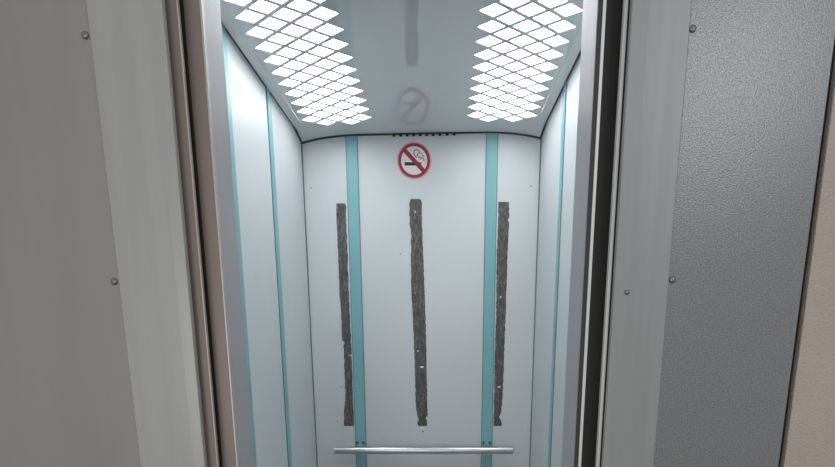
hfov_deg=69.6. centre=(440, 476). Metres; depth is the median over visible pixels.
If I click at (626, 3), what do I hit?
door
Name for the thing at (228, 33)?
joint
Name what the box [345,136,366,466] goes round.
trim strip
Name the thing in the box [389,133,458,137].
vent strip
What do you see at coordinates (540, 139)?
trim strip
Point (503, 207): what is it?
strip
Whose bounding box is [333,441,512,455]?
handrail
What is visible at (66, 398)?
panel
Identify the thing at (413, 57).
ceiling
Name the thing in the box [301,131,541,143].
joint
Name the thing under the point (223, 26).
trim strip
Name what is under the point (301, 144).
trim strip
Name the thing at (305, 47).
ceiling light
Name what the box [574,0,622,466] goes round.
door
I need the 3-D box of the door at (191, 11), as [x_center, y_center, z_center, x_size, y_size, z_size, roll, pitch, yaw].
[-0.608,0.057,1.250,0.385,2.015,0.016,0,13,0]
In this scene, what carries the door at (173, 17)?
in the wall header
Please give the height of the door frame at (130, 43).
2.020 m
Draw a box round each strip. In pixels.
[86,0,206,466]
[221,22,256,466]
[265,87,291,466]
[301,144,317,466]
[336,203,353,425]
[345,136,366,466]
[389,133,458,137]
[409,199,427,425]
[481,133,497,466]
[493,202,508,425]
[529,139,541,466]
[547,81,566,466]
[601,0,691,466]
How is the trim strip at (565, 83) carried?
attached to the wall at (551, 137)
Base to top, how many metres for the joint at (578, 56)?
0.078 m
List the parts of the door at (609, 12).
edge trim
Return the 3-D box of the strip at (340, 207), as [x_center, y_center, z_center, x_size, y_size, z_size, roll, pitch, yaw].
[-0.395,-0.648,2.475,0.045,0.887,0.003,0,13,0]
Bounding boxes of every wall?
[226,32,316,466]
[302,119,539,466]
[530,54,580,466]
[780,56,834,466]
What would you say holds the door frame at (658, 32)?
attached to the wall header
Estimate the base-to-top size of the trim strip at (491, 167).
2.160 m
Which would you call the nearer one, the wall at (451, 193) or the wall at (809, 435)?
the wall at (809, 435)
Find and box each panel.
[0,0,140,466]
[653,0,834,466]
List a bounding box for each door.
[165,0,219,466]
[179,0,239,466]
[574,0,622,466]
[595,0,629,466]
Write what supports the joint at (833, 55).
attached to the wall at (809, 435)
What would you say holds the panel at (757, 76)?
attached to the wall at (809, 435)
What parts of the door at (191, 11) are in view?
edge trim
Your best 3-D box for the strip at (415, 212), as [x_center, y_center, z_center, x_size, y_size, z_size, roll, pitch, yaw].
[-0.091,-0.656,2.473,0.070,0.904,0.003,0,13,0]
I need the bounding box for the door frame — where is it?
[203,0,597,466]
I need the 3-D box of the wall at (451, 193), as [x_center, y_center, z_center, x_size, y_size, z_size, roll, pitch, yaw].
[-0.076,-0.348,2.563,0.990,2.220,0.030,0,13,0]
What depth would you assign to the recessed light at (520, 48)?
1.70 m
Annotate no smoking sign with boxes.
[397,142,430,178]
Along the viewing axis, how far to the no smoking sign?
2.34 m
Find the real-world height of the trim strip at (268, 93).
2.160 m
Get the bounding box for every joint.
[226,29,301,141]
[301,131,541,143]
[541,50,580,136]
[778,40,834,466]
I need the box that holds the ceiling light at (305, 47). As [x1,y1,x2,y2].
[220,0,376,127]
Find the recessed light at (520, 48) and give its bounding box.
[464,0,582,123]
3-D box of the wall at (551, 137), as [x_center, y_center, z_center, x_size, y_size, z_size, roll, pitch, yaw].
[0.404,-0.203,1.950,0.030,2.220,1.229,0,13,0]
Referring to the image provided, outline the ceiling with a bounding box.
[220,0,581,140]
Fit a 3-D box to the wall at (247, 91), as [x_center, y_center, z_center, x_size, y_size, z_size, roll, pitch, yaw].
[-0.556,-0.203,1.950,0.030,2.220,1.229,0,13,0]

